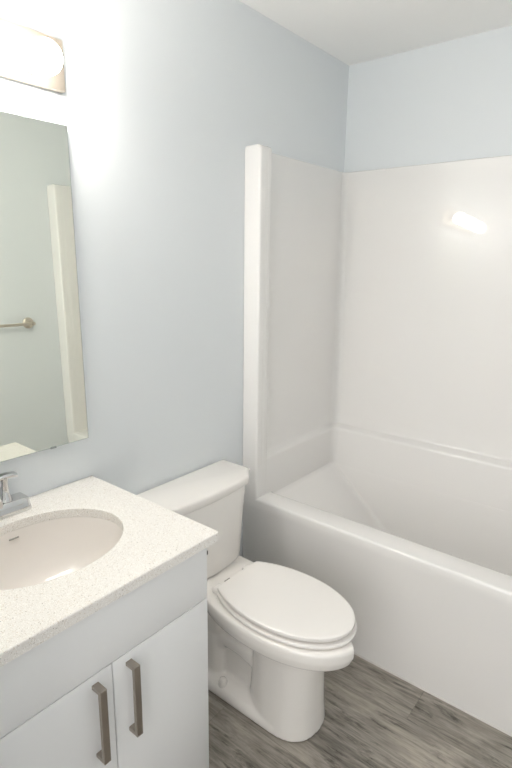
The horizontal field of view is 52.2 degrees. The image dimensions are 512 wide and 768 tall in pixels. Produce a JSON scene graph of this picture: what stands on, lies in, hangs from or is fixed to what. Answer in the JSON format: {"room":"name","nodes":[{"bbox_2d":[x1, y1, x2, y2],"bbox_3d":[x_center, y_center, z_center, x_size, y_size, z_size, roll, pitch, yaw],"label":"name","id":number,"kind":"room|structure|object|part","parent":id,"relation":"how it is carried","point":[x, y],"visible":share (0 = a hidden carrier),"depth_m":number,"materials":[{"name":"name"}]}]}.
{"room":"bathroom","nodes":[
{"label":"bathroom","id":0,"kind":"room"},
{"bbox_2d":[0,0,348,556],"bbox_3d":[-0.308,-0.146,1.959,0.110,2.440,2.420,11,17,38],"label":"wall","id":1,"kind":"structure","parent":0,"point":[161,104],"depth_m":1.78,"materials":[{"name":"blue paint"}]},
{"bbox_2d":[0,18,64,92],"bbox_3d":[-0.669,-0.792,1.142,0.130,0.126,0.607,11,17,38],"label":"vanity light","id":2,"kind":"object","parent":1,"relation":"attached to","point":[28,56],"visible":1,"depth_m":1.29,"materials":[{"name":"white glass"}]},
{"bbox_2d":[0,25,7,57],"bbox_3d":[-0.607,-0.783,1.184,0.082,0.082,0.082,1,13,0],"label":"socket","id":3,"kind":"object","parent":2,"relation":"attached to","point":[3,37],"depth_m":1.18,"materials":[{"name":"white"}]},
{"bbox_2d":[20,37,62,75],"bbox_3d":[-0.531,-0.809,1.298,0.110,0.082,0.082,11,17,38],"label":"bulb","id":4,"kind":"object","parent":2,"relation":"attached to","point":[40,56],"depth_m":1.27,"materials":[{"name":"white glass"}]},
{"bbox_2d":[0,111,87,461],"bbox_3d":[-0.725,-0.219,1.302,0.011,0.908,0.633,10,16,39],"label":"wall mirror","id":5,"kind":"object","parent":1,"relation":"attached to","point":[43,396],"visible":1,"depth_m":1.44,"materials":[{"name":"grey mirror"}]},
{"bbox_2d":[208,654,511,767],"bbox_3d":[-0.032,1.282,1.328,1.744,0.050,3.510,11,17,38],"label":"floor","id":6,"kind":"structure","parent":0,"point":[374,718],"depth_m":1.74,"materials":[{"name":"grey wood"}]},
{"bbox_2d":[0,548,208,767],"bbox_3d":[-0.517,0.817,1.376,0.563,0.820,0.613,11,17,38],"label":"vanity cabinet","id":7,"kind":"object","parent":6,"relation":"on","point":[125,685],"visible":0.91,"depth_m":1.20,"materials":[{"name":"white laminate"}]},
{"bbox_3d":[-0.429,0.935,1.125,0.020,0.588,0.303,11,17,38],"label":"door","id":8,"kind":"part","parent":7,"relation":"part of","materials":[{"name":"white laminate"}]},
{"bbox_3d":[-0.340,0.748,1.150,0.032,0.190,0.017,11,17,38],"label":"handle","id":9,"kind":"part","parent":7,"relation":"part of","materials":[{"name":"silver metal"}]},
{"bbox_2d":[0,476,217,666],"bbox_3d":[-0.518,0.406,1.278,0.562,0.026,0.653,11,17,38],"label":"countertop","id":10,"kind":"structure","parent":7,"relation":"on","point":[155,539],"depth_m":1.23,"materials":[{"name":"stone"}]},
{"bbox_2d":[0,471,31,519],"bbox_3d":[-0.699,0.310,1.371,0.103,0.113,0.222,11,17,38],"label":"faucet","id":11,"kind":"object","parent":10,"relation":"on","point":[17,503],"visible":1,"depth_m":1.42,"materials":[{"name":"silver metal"}]},
{"bbox_3d":[-0.682,0.286,1.420,0.034,0.067,0.034,11,17,38],"label":"handle","id":12,"kind":"part","parent":11,"relation":"part of","materials":[{"name":"silver metal"}]},
{"bbox_3d":[-0.677,0.249,1.417,0.024,0.015,0.051,11,17,38],"label":"lever","id":13,"kind":"part","parent":11,"relation":"part of","materials":[{"name":"silver metal"}]},
{"bbox_3d":[-0.715,0.344,1.393,0.062,0.037,0.222,11,17,38],"label":"plate","id":14,"kind":"part","parent":11,"relation":"part of","materials":[{"name":"silver metal"}]},
{"bbox_2d":[0,517,122,589],"bbox_3d":[-0.522,0.493,1.308,0.349,0.157,0.430,11,17,38],"label":"sink","id":15,"kind":"object","parent":10,"relation":"in","point":[45,551],"visible":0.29,"depth_m":1.44,"materials":[{"name":"white porcelain"}]},
{"bbox_3d":[-0.283,0.732,1.219,0.032,0.190,0.017,11,17,38],"label":"handle","id":16,"kind":"part","parent":7,"relation":"part of","materials":[{"name":"silver metal"}]},
{"bbox_3d":[-0.236,0.884,1.357,0.020,0.588,0.303,11,17,38],"label":"door","id":17,"kind":"part","parent":7,"relation":"part of","materials":[{"name":"white laminate"}]},
{"bbox_2d":[137,460,356,741],"bbox_3d":[0.007,0.765,1.840,0.790,0.723,0.498,11,17,38],"label":"toilet","id":18,"kind":"object","parent":6,"relation":"on","point":[275,631],"visible":0.8,"depth_m":1.75,"materials":[{"name":"white porcelain"}]},
{"bbox_3d":[-0.214,0.387,1.940,0.210,0.036,0.498,11,17,38],"label":"tank lid","id":19,"kind":"part","parent":18,"relation":"part of","materials":[{"name":"white ceramic"}]},
{"bbox_3d":[-0.204,0.546,1.967,0.192,0.284,0.456,11,17,38],"label":"tank","id":20,"kind":"part","parent":18,"relation":"part of","materials":[{"name":"white ceramic"}]},
{"bbox_3d":[0.015,0.927,1.859,0.751,0.401,0.343,11,17,38],"label":"bowl","id":21,"kind":"part","parent":18,"relation":"part of","materials":[{"name":"white ceramic"}]},
{"bbox_3d":[0.111,0.717,1.732,0.461,0.019,0.316,11,17,38],"label":"lid","id":22,"kind":"part","parent":18,"relation":"part of","materials":[{"name":"white plastic"}]},
{"bbox_3d":[0.113,0.740,1.735,0.469,0.016,0.324,11,17,38],"label":"seat","id":23,"kind":"part","parent":18,"relation":"part of","materials":[{"name":"white plastic"}]},
{"bbox_2d":[243,144,511,736],"bbox_3d":[0.775,0.089,2.058,1.521,1.960,0.761,11,17,38],"label":"shower","id":24,"kind":"object","parent":6,"relation":"on","point":[377,363],"visible":0.9,"depth_m":2.33,"materials":[{"name":"white plastic"}]},
{"bbox_2d":[243,462,511,733],"bbox_3d":[0.767,0.794,2.222,1.521,0.512,0.760,11,17,38],"label":"tub","id":25,"kind":"object","parent":24,"relation":"in","point":[423,568],"depth_m":2.03,"materials":[{"name":"white plastic"}]},
{"bbox_3d":[0.799,-0.157,2.028,1.521,1.468,0.694,11,17,38],"label":"surround panel","id":26,"kind":"part","parent":24,"relation":"part of","materials":[{"name":"white plastic"}]},
{"bbox_2d":[239,0,511,65],"bbox_3d":[0.342,-1.259,1.172,1.744,0.100,2.420,11,17,38],"label":"ceiling","id":27,"kind":"structure","parent":0,"point":[353,32],"depth_m":2.02,"materials":[{"name":"white paint"}]},
{"bbox_2d":[344,25,511,171],"bbox_3d":[1.054,-0.217,2.335,1.524,2.440,0.110,11,17,38],"label":"wall","id":28,"kind":"structure","parent":0,"point":[451,100],"depth_m":2.28,"materials":[{"name":"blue paint"}]}
]}

